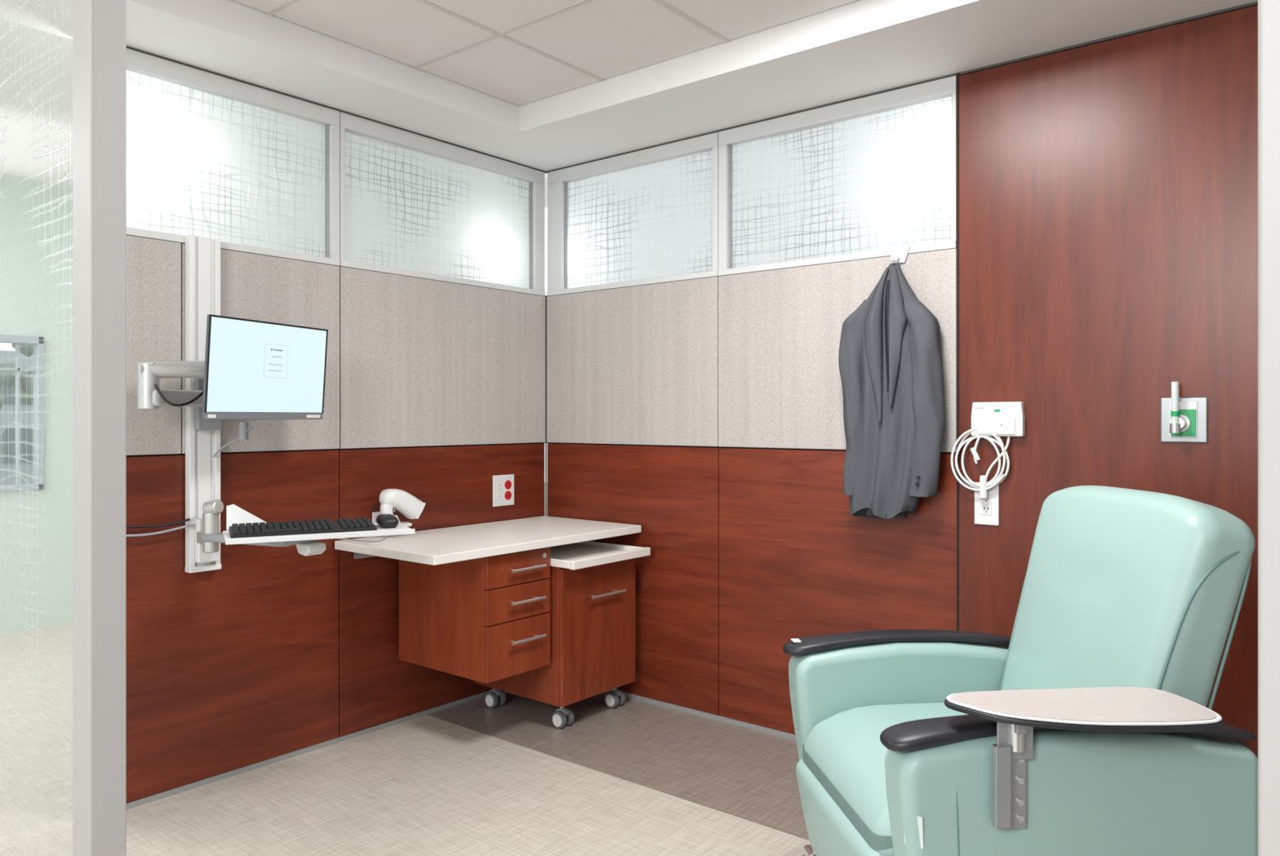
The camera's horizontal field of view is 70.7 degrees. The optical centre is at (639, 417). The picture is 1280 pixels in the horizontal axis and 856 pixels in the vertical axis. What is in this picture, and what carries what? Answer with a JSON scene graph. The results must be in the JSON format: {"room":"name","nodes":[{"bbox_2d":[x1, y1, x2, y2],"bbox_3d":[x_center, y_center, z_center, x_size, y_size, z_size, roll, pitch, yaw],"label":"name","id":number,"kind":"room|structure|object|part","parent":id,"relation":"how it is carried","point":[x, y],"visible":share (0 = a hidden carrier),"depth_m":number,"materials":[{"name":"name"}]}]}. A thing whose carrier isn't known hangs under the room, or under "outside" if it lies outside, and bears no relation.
{"room":"examination room","nodes":[
{"label":"examination room","id":0,"kind":"room"},
{"bbox_2d":[0,173,72,634],"bbox_3d":[-4.076,-0.077,4.642,0.100,2.620,6.400,0,0,39],"label":"wall","id":1,"kind":"structure","parent":0,"point":[33,296],"depth_m":5.28,"materials":[{"name":"glass"}]},
{"bbox_2d":[0,334,44,492],"bbox_3d":[-3.912,-0.022,4.805,0.090,0.890,1.260,0,0,39],"label":"frame","id":2,"kind":"object","parent":1,"relation":"attached to","point":[37,342],"visible":1,"depth_m":5.25,"materials":[{"name":"white metal"}]},
{"bbox_2d":[0,18,547,207],"bbox_3d":[-1.311,-1.427,2.415,8.200,0.080,6.400,0,0,39],"label":"ceiling","id":3,"kind":"structure","parent":0,"point":[35,122],"depth_m":4.01,"materials":[{"name":"white paint"}]},
{"bbox_2d":[126,235,545,803],"bbox_3d":[-1.086,0.322,3.531,0.061,1.787,1.962,0,0,39],"label":"wall","id":4,"kind":"structure","parent":0,"point":[272,652],"depth_m":3.33,"materials":[{"name":"brown wood"}]},
{"bbox_3d":[-1.615,-0.226,2.874,0.061,0.693,0.274,0,0,39],"label":"fabric panel","id":5,"kind":"part","parent":4,"relation":"part of","materials":[{"name":"beige fabric"}]},
{"bbox_3d":[-1.433,0.670,3.104,0.055,1.089,0.862,0,0,39],"label":"wood panel","id":6,"kind":"part","parent":4,"relation":"part of","materials":[{"name":"brown wood"}]},
{"bbox_2d":[126,226,340,266],"bbox_3d":[-1.426,-0.585,3.099,0.053,0.024,0.862,0,0,39],"label":"sill","id":7,"kind":"structure","parent":4,"relation":"on","point":[130,231],"depth_m":3.13,"materials":[{"name":"silver metal"}]},
{"bbox_2d":[126,70,324,257],"bbox_3d":[-1.433,-0.849,3.109,0.001,0.505,0.788,0,0,39],"label":"glass pane","id":8,"kind":"object","parent":7,"relation":"attached to","point":[200,163],"visible":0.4,"depth_m":3.10,"materials":[{"name":"white glass"}]},
{"bbox_2d":[126,48,345,260],"bbox_3d":[-1.420,-0.878,3.109,0.049,0.562,0.885,0,0,39],"label":"window","id":9,"kind":"structure","parent":4,"relation":"in","point":[137,62],"depth_m":3.24,"materials":[{"name":"silver metal"}]},
{"bbox_2d":[324,124,328,257],"bbox_3d":[-1.188,-0.850,3.413,0.030,0.505,0.007,0,0,39],"label":"bead","id":10,"kind":"object","parent":9,"relation":"attached to","point":[326,127],"visible":0.76,"depth_m":3.40,"materials":[{"name":"metal"}]},
{"bbox_3d":[-1.343,-0.226,3.211,0.061,0.693,0.583,0,0,39],"label":"fabric panel","id":11,"kind":"part","parent":4,"relation":"part of","materials":[{"name":"beige fabric"}]},
{"bbox_2d":[126,234,415,573],"bbox_3d":[-1.066,-0.043,2.905,0.751,1.106,0.972,0,0,39],"label":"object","id":12,"kind":"object","parent":4,"relation":"attached to","point":[204,506],"visible":0.83,"depth_m":2.95,"materials":[{"name":"white plastic"}]},
{"bbox_3d":[-1.382,-0.148,2.817,0.276,0.060,0.054,0,0,-33],"label":"gas spring arm","id":13,"kind":"part","parent":12,"relation":"part of","materials":[{"name":"silver metal"}]},
{"bbox_3d":[-1.434,-0.059,2.846,0.074,0.053,0.288,0,0,32],"label":"arm","id":14,"kind":"part","parent":12,"relation":"part of","materials":[{"name":"silver metal"}]},
{"bbox_2d":[154,384,203,406],"bbox_3d":[-1.395,-0.066,2.764,0.038,0.068,0.167,0,0,39],"label":"cable","id":15,"kind":"object","parent":12,"relation":"on","point":[160,399],"depth_m":2.73,"materials":[{"name":"black plastic"}]},
{"bbox_2d":[212,419,255,457],"bbox_3d":[-1.325,0.053,2.967,0.207,0.164,0.010,0,0,21],"label":"cable","id":16,"kind":"object","parent":12,"relation":"on","point":[216,424],"depth_m":2.99,"materials":[{"name":"grey plastic"}]},
{"bbox_2d":[201,314,328,419],"bbox_3d":[-1.190,-0.147,2.898,0.036,0.312,0.500,0,0,22],"label":"computer monitor","id":17,"kind":"object","parent":12,"relation":"attached to","point":[254,370],"visible":1,"depth_m":2.86,"materials":[{"name":"grey"}]},
{"bbox_2d":[229,517,377,537],"bbox_3d":[-1.020,0.334,2.739,0.410,0.027,0.136,0,0,-26],"label":"keyboard","id":18,"kind":"object","parent":12,"relation":"on","point":[308,526],"visible":1,"depth_m":2.71,"materials":[{"name":"black plastic"}]},
{"bbox_2d":[195,499,415,563],"bbox_3d":[-1.009,0.372,2.947,0.717,0.212,0.835,0,0,39],"label":"tray","id":19,"kind":"object","parent":12,"relation":"on","point":[209,537],"depth_m":2.78,"materials":[{"name":"white plastic"}]},
{"bbox_2d":[376,513,398,528],"bbox_3d":[-0.801,0.328,2.859,0.062,0.040,0.110,0,0,-26],"label":"computer mouse","id":20,"kind":"object","parent":12,"relation":"on","point":[385,521],"visible":1,"depth_m":2.82,"materials":[{"name":"black plastic"}]},
{"bbox_2d":[372,488,425,526],"bbox_3d":[-0.950,0.366,3.545,0.143,0.174,0.182,0,0,39],"label":"barcode scanner","id":21,"kind":"object","parent":12,"relation":"on","point":[390,500],"visible":0.72,"depth_m":3.50,"materials":[{"name":"white plastic"}]},
{"bbox_3d":[-1.025,0.413,3.558,0.009,0.080,0.070,0,0,39],"label":"cradle plate","id":22,"kind":"part","parent":21,"relation":"part of","materials":[{"name":"white plastic"}]},
{"bbox_3d":[-0.974,0.361,3.487,0.042,0.106,0.059,0,0,39],"label":"scanner handle","id":23,"kind":"part","parent":21,"relation":"part of","materials":[{"name":"white plastic"}]},
{"bbox_2d":[126,690,488,809],"bbox_3d":[-1.065,1.224,3.512,0.006,0.018,1.958,0,0,39],"label":"baseboard","id":24,"kind":"structure","parent":4,"relation":"attached to","point":[222,776],"depth_m":3.27,"materials":[{"name":"metal"}]},
{"bbox_2d":[126,442,544,803],"bbox_3d":[-1.094,0.333,3.543,0.053,1.800,1.969,0,0,39],"label":"wall trim","id":25,"kind":"object","parent":4,"relation":"attached to","point":[539,442],"visible":0.14,"depth_m":3.41,"materials":[{"name":"grey metal"}]},
{"bbox_3d":[-0.817,0.670,3.869,0.055,1.089,1.094,0,0,39],"label":"wood panel","id":26,"kind":"part","parent":4,"relation":"part of","materials":[{"name":"brown wood"}]},
{"bbox_2d":[339,259,545,296],"bbox_3d":[-0.811,-0.585,3.863,0.053,0.024,1.093,0,0,39],"label":"sill","id":27,"kind":"structure","parent":4,"relation":"on","point":[346,264],"depth_m":3.77,"materials":[{"name":"white metal"}]},
{"bbox_2d":[345,131,528,288],"bbox_3d":[-0.833,-0.849,3.853,0.001,0.505,1.010,0,0,39],"label":"glass pane","id":28,"kind":"object","parent":27,"relation":"attached to","point":[406,209],"visible":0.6,"depth_m":3.80,"materials":[{"name":"white glass"}]},
{"bbox_3d":[-0.814,-0.226,3.868,0.061,0.693,1.096,0,0,39],"label":"fabric panel","id":29,"kind":"part","parent":4,"relation":"part of","materials":[{"name":"beige fabric"}]},
{"bbox_2d":[339,111,564,290],"bbox_3d":[-0.755,-0.878,3.854,0.150,0.562,1.150,0,0,39],"label":"window","id":30,"kind":"structure","parent":4,"relation":"in","point":[352,124],"depth_m":4.22,"materials":[{"name":"silver metal"}]},
{"bbox_2d":[528,182,532,288],"bbox_3d":[-0.519,-0.850,4.244,0.030,0.505,0.007,0,0,39],"label":"bead","id":31,"kind":"object","parent":30,"relation":"attached to","point":[530,184],"visible":0.76,"depth_m":4.24,"materials":[{"name":"metal"}]},
{"bbox_2d":[564,182,567,288],"bbox_3d":[-0.343,-0.850,4.241,0.007,0.505,0.030,0,0,39],"label":"bead","id":32,"kind":"object","parent":30,"relation":"attached to","point":[566,183],"visible":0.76,"depth_m":4.23,"materials":[{"name":"metal"}]},
{"bbox_2d":[547,132,718,184],"bbox_3d":[-0.047,-1.131,3.990,0.969,0.057,0.049,0,0,39],"label":"window frame","id":33,"kind":"structure","parent":30,"relation":"attached to","point":[705,143],"depth_m":3.94,"materials":[{"name":"silver metal"}]},
{"bbox_2d":[334,515,641,683],"bbox_3d":[-0.573,0.716,3.645,0.594,0.498,1.113,0,0,39],"label":"desk","id":34,"kind":"object","parent":4,"relation":"attached to","point":[474,600],"visible":1,"depth_m":3.40,"materials":[{"name":"white laminate"}]},
{"bbox_3d":[-0.457,0.567,3.387,0.018,0.117,0.321,0,0,39],"label":"drawer","id":35,"kind":"part","parent":34,"relation":"part of","materials":[{"name":"brown wood"}]},
{"bbox_3d":[-0.457,0.693,3.387,0.018,0.128,0.321,0,0,39],"label":"drawer","id":36,"kind":"part","parent":34,"relation":"part of","materials":[{"name":"brown wood"}]},
{"bbox_3d":[-0.457,0.862,3.387,0.018,0.202,0.321,0,0,39],"label":"drawer","id":37,"kind":"part","parent":34,"relation":"part of","materials":[{"name":"brown wood"}]},
{"bbox_2d":[492,474,514,506],"bbox_3d":[-0.615,0.331,4.069,0.010,0.140,0.128,0,0,39],"label":"power outlet","id":38,"kind":"object","parent":4,"relation":"attached to","point":[503,486],"visible":1,"depth_m":4.06,"materials":[{"name":"white plastic"}]},
{"bbox_2d":[504,480,511,488],"bbox_3d":[-0.598,0.307,4.086,0.004,0.040,0.040,0,0,39],"label":"receptacle","id":39,"kind":"object","parent":38,"relation":"attached to","point":[508,484],"depth_m":4.08,"materials":[{"name":"red plastic"}]},
{"bbox_2d":[504,491,511,499],"bbox_3d":[-0.598,0.355,4.086,0.004,0.040,0.040,0,0,39],"label":"receptacle","id":40,"kind":"object","parent":38,"relation":"attached to","point":[508,495],"depth_m":4.08,"materials":[{"name":"red plastic"}]},
{"bbox_2d":[0,622,810,855],"bbox_3d":[-1.909,1.258,1.673,8.200,0.050,4.495,0,0,39],"label":"floor","id":41,"kind":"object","parent":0,"point":[426,785],"visible":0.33,"depth_m":2.87,"materials":[{"name":"beige tile"}]},
{"bbox_2d":[72,0,126,855],"bbox_3d":[-0.979,0.038,1.633,0.083,2.390,0.060,0,0,39],"label":"door frame","id":42,"kind":"structure","parent":41,"relation":"on","point":[99,26],"depth_m":1.61,"materials":[{"name":"grey metal"}]},
{"bbox_2d":[427,691,808,840],"bbox_3d":[0.696,1.258,2.914,3.500,0.050,0.705,0,0,39],"label":"vinyl border","id":43,"kind":"object","parent":41,"relation":"on","point":[747,774],"visible":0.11,"depth_m":3.37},
{"bbox_2d":[473,541,650,728],"bbox_3d":[-0.334,0.892,3.810,0.592,0.682,0.474,0,0,39],"label":"file cabinet","id":44,"kind":"object","parent":43,"relation":"on","point":[592,612],"visible":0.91,"depth_m":3.63,"materials":[{"name":"brown wood"}]},
{"bbox_2d":[488,689,501,696],"bbox_3d":[-0.619,1.170,3.841,0.060,0.026,0.022,0,0,39],"label":"hood","id":45,"kind":"object","parent":44,"relation":"attached to","point":[494,692],"depth_m":3.82,"materials":[{"name":"grey plastic"}]},
{"bbox_2d":[555,706,569,715],"bbox_3d":[-0.310,1.170,3.592,0.060,0.026,0.022,0,0,39],"label":"hood","id":46,"kind":"object","parent":44,"relation":"attached to","point":[563,711],"depth_m":3.58,"materials":[{"name":"grey plastic"}]},
{"bbox_3d":[-0.167,0.860,3.675,0.018,0.533,0.448,0,0,39],"label":"door","id":47,"kind":"part","parent":44,"relation":"part of","materials":[{"name":"brown wood"}]},
{"bbox_2d":[549,541,650,570],"bbox_3d":[-0.326,0.568,3.804,0.572,0.034,0.474,0,0,39],"label":"cabinet top","id":48,"kind":"object","parent":44,"relation":"on","point":[587,554],"depth_m":3.72,"materials":[{"name":"white laminate"}]},
{"bbox_2d":[608,688,621,696],"bbox_3d":[-0.110,1.170,3.841,0.060,0.026,0.022,0,0,39],"label":"hood","id":49,"kind":"object","parent":44,"relation":"attached to","point":[615,692],"depth_m":3.82,"materials":[{"name":"grey plastic"}]},
{"bbox_2d":[782,485,1257,855],"bbox_3d":[0.842,0.701,2.019,0.840,1.063,0.918,0,0,-7],"label":"recliner chair","id":50,"kind":"object","parent":41,"relation":"on","point":[1089,729],"visible":1,"depth_m":1.83,"materials":[{"name":"teal leather"}]},
{"bbox_3d":[0.482,0.988,2.046,0.132,0.250,0.542,0,0,-7],"label":"footrest panel","id":51,"kind":"part","parent":50,"relation":"part of","materials":[{"name":"teal leather"}]},
{"bbox_2d":[802,702,968,855],"bbox_3d":[0.720,0.808,2.074,0.570,0.173,0.546,0,0,-7],"label":"seat cushion","id":52,"kind":"object","parent":50,"relation":"on","point":[844,753],"depth_m":2.09,"materials":[{"name":"teal leather"}]},
{"bbox_3d":[0.761,0.847,2.414,0.728,0.503,0.115,0,0,-7],"label":"arm panel","id":53,"kind":"part","parent":50,"relation":"part of","materials":[{"name":"teal leather"}]},
{"bbox_3d":[0.839,0.847,1.753,0.728,0.503,0.115,0,0,-7],"label":"arm panel","id":54,"kind":"part","parent":50,"relation":"part of","materials":[{"name":"teal leather"}]},
{"bbox_2d":[1000,485,1255,707],"bbox_3d":[1.105,0.479,2.120,0.290,0.618,0.605,0,0,-7],"label":"cushion","id":55,"kind":"object","parent":50,"relation":"on","point":[1122,587],"depth_m":1.97,"materials":[{"name":"teal leather"}]},
{"bbox_3d":[1.181,0.878,2.129,0.098,0.410,0.540,0,0,-7],"label":"frame","id":56,"kind":"part","parent":50,"relation":"part of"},
{"bbox_2d":[1257,0,1279,855],"bbox_3d":[0.426,0.038,0.501,0.133,2.390,0.060,0,0,39],"label":"door frame","id":57,"kind":"structure","parent":41,"relation":"on","point":[1268,11],"depth_m":0.52,"materials":[{"name":"grey metal"}]},
{"bbox_3d":[-1.474,0.038,2.032,1.186,2.390,0.040,0,0,39],"label":"rails","id":58,"kind":"object","parent":41,"relation":"on","visible":0},
{"bbox_2d":[0,1,71,855],"bbox_3d":[-1.474,0.038,2.032,1.186,2.350,0.001,0,0,39],"label":"glass pane","id":59,"kind":"object","parent":58,"relation":"attached to","point":[11,16],"visible":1,"depth_m":1.85,"materials":[{"name":"clear glass"}]},
{"bbox_2d":[233,0,857,106],"bbox_3d":[-0.136,-1.276,1.889,2.802,0.012,2.347,0,0,39],"label":"ceiling","id":60,"kind":"structure","parent":0,"point":[605,39],"depth_m":2.96,"materials":[{"name":"tile"}]},
{"bbox_2d":[265,0,730,81],"bbox_3d":[-0.136,-1.268,1.889,2.810,0.004,2.355,0,0,39],"label":"grid","id":61,"kind":"object","parent":60,"relation":"attached to","point":[502,34],"visible":1,"depth_m":2.93,"materials":[{"name":"white metal"}]},
{"bbox_2d":[0,0,1257,177],"bbox_3d":[-0.062,-1.267,1.973,3.660,0.200,3.280,0,0,39],"label":"soffit","id":62,"kind":"structure","parent":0,"point":[860,47],"depth_m":3.02,"materials":[{"name":"white paint"}]},
{"bbox_2d":[126,0,1257,173],"bbox_3d":[0.291,-1.163,2.459,3.540,0.008,2.020,0,0,39],"label":"trim","id":63,"kind":"structure","parent":62,"relation":"attached to","point":[1255,3],"depth_m":3.08,"materials":[{"name":"grey metal"}]},
{"bbox_2d":[546,248,956,734],"bbox_3d":[0.333,0.322,3.690,1.945,1.787,0.061,0,0,39],"label":"wall","id":64,"kind":"structure","parent":0,"point":[753,552],"depth_m":3.61,"materials":[{"name":"brown wood"}]},
{"bbox_2d":[544,295,547,443],"bbox_3d":[-0.447,-0.226,4.291,0.013,0.702,0.013,0,0,39],"label":"trim","id":65,"kind":"structure","parent":64,"relation":"attached to","point":[545,295],"depth_m":4.28,"materials":[{"name":"grey metal"}]},
{"bbox_2d":[545,443,546,515],"bbox_3d":[-0.446,0.679,4.281,0.007,1.108,0.007,0,0,39],"label":"trim","id":66,"kind":"structure","parent":64,"relation":"attached to","point":[545,443],"depth_m":4.28,"materials":[{"name":"metal"}]},
{"bbox_3d":[-0.046,-0.226,3.995,0.972,0.693,0.061,0,0,39],"label":"fabric panel","id":67,"kind":"part","parent":64,"relation":"part of","materials":[{"name":"beige fabric"}]},
{"bbox_2d":[546,270,719,296],"bbox_3d":[-0.048,-0.585,3.989,0.969,0.024,0.053,0,0,39],"label":"sill","id":68,"kind":"structure","parent":64,"relation":"on","point":[709,273],"depth_m":3.93,"materials":[{"name":"white metal"}]},
{"bbox_2d":[567,150,712,288],"bbox_3d":[-0.015,-0.849,3.977,0.849,0.505,0.001,0,0,39],"label":"glass pane","id":69,"kind":"object","parent":68,"relation":"attached to","point":[653,220],"visible":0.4,"depth_m":3.96,"materials":[{"name":"white glass"}]},
{"bbox_3d":[-0.044,0.670,3.998,0.972,1.089,0.055,0,0,39],"label":"wood panel","id":70,"kind":"part","parent":64,"relation":"part of","materials":[{"name":"brown wood"}]},
{"bbox_2d":[605,690,795,740],"bbox_3d":[0.916,1.224,3.185,3.478,0.018,0.006,0,0,39],"label":"baseboard","id":71,"kind":"structure","parent":64,"relation":"attached to","point":[691,711],"depth_m":3.68,"materials":[{"name":"metal"}]},
{"bbox_2d":[547,72,959,734],"bbox_3d":[0.936,0.034,3.212,3.500,2.398,0.069,0,0,39],"label":"wall trim","id":72,"kind":"object","parent":64,"relation":"attached to","point":[548,442],"depth_m":3.06,"materials":[{"name":"metal"}]},
{"bbox_3d":[1.087,-0.521,3.068,0.009,1.288,0.034,0,0,39],"label":"seam strip","id":73,"kind":"part","parent":72,"relation":"part of","materials":[{"name":"metal"}]},
{"bbox_2d":[959,4,1257,759],"bbox_3d":[1.697,0.030,2.593,1.538,2.370,0.059,0,0,39],"label":"wood panel","id":74,"kind":"object","parent":72,"relation":"attached to","point":[1108,189],"visible":0.56,"depth_m":2.76,"materials":[{"name":"brown wood"}]},
{"bbox_2d":[974,482,999,525],"bbox_3d":[1.149,0.288,2.990,0.080,0.140,0.009,0,0,39],"label":"power outlet","id":75,"kind":"object","parent":74,"relation":"attached to","point":[986,510],"visible":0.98,"depth_m":2.98,"materials":[{"name":"white plastic"}]},
{"bbox_2d":[950,401,1025,498],"bbox_3d":[1.141,0.110,2.971,0.232,0.318,0.048,0,0,39],"label":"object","id":76,"kind":"object","parent":74,"relation":"attached to","point":[996,420],"visible":1,"depth_m":2.95,"materials":[{"name":"white plastic"}]},
{"bbox_2d":[1160,382,1207,443],"bbox_3d":[1.573,-0.013,2.617,0.118,0.177,0.058,0,0,39],"label":"wall outlet","id":77,"kind":"object","parent":74,"relation":"attached to","point":[1183,420],"visible":1,"depth_m":2.61,"materials":[{"name":"silver metal"}]},
{"bbox_2d":[1169,414,1190,431],"bbox_3d":[1.567,0.018,2.622,0.052,0.052,0.034,0,0,39],"label":"socket","id":78,"kind":"object","parent":77,"relation":"attached to","point":[1178,423],"depth_m":2.61,"materials":[{"name":"white plastic"}]},
{"bbox_2d":[712,75,955,271],"bbox_3d":[0.698,-0.878,3.390,0.998,0.562,0.049,0,0,39],"label":"window","id":79,"kind":"structure","parent":64,"relation":"in","point":[943,88],"depth_m":3.42,"materials":[{"name":"silver metal"}]},
{"bbox_2d":[728,145,732,268],"bbox_3d":[0.371,-0.850,3.666,0.007,0.505,0.030,0,0,39],"label":"bead","id":80,"kind":"object","parent":79,"relation":"attached to","point":[730,146],"visible":0.76,"depth_m":3.65,"materials":[{"name":"metal"}]},
{"bbox_2d":[717,240,955,275],"bbox_3d":[0.709,-0.585,3.380,0.968,0.024,0.053,0,0,39],"label":"sill","id":81,"kind":"structure","parent":64,"relation":"on","point":[948,245],"depth_m":3.34,"materials":[{"name":"silver metal"}]},
{"bbox_2d":[732,96,951,268],"bbox_3d":[0.725,-0.849,3.381,0.916,0.505,0.001,0,0,39],"label":"glass pane","id":82,"kind":"object","parent":81,"relation":"attached to","point":[879,181],"visible":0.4,"depth_m":3.35,"materials":[{"name":"white glass"}]},
{"bbox_3d":[0.713,-0.226,3.384,0.969,0.693,0.061,0,0,39],"label":"fabric panel","id":83,"kind":"part","parent":64,"relation":"part of","materials":[{"name":"beige fabric"}]},
{"bbox_3d":[0.715,0.670,3.386,0.969,1.089,0.055,0,0,39],"label":"wood panel","id":84,"kind":"part","parent":64,"relation":"part of","materials":[{"name":"brown wood"}]},
{"bbox_2d":[888,246,910,262],"bbox_3d":[0.893,-0.567,3.151,0.079,0.060,0.071,0,0,39],"label":"coat hook","id":85,"kind":"object","parent":64,"relation":"attached to","point":[899,255],"visible":0.98,"depth_m":3.17,"materials":[{"name":"white plastic"}]},
{"bbox_2d":[838,262,945,519],"bbox_3d":[0.865,-0.094,3.119,0.373,0.889,0.142,0,0,39],"label":"suit jacket","id":86,"kind":"object","parent":85,"relation":"hanging from","point":[890,361],"visible":1,"depth_m":3.08,"materials":[{"name":"fabric"}]},
{"bbox_3d":[0.893,-0.554,3.150,0.010,0.034,0.071,0,0,39],"label":"hook arm","id":87,"kind":"part","parent":85,"relation":"part of","materials":[{"name":"white plastic"}]},
{"bbox_2d":[956,453,959,631],"bbox_3d":[1.087,0.669,3.069,0.008,1.092,0.032,0,0,39],"label":"strip","id":88,"kind":"object","parent":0,"point":[957,483],"depth_m":3.06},
{"label":"outside","id":89,"kind":"structure","parent":0,"visible":0},
{"bbox_2d":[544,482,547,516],"bbox_3d":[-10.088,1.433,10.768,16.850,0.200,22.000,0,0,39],"label":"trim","id":90,"kind":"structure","parent":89,"point":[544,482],"depth_m":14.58,"materials":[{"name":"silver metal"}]},
{"bbox_2d":[0,386,4,409],"bbox_3d":[-8.497,0.068,11.058,1.470,2.531,1.283,0,0,39],"label":"bare tree","id":91,"kind":"object","parent":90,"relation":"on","point":[2,400],"visible":0.82,"depth_m":11.09,"materials":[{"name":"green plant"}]},
{"bbox_2d":[0,350,33,485],"bbox_3d":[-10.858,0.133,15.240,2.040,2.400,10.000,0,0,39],"label":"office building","id":92,"kind":"structure","parent":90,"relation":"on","point":[7,412],"depth_m":14.58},
{"bbox_2d":[0,343,33,404],"bbox_3d":[-6.734,0.115,10.765,1.388,2.436,1.381,0,0,15],"label":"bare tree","id":93,"kind":"object","parent":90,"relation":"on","point":[7,378],"visible":0.09,"depth_m":10.45,"materials":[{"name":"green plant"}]}
]}

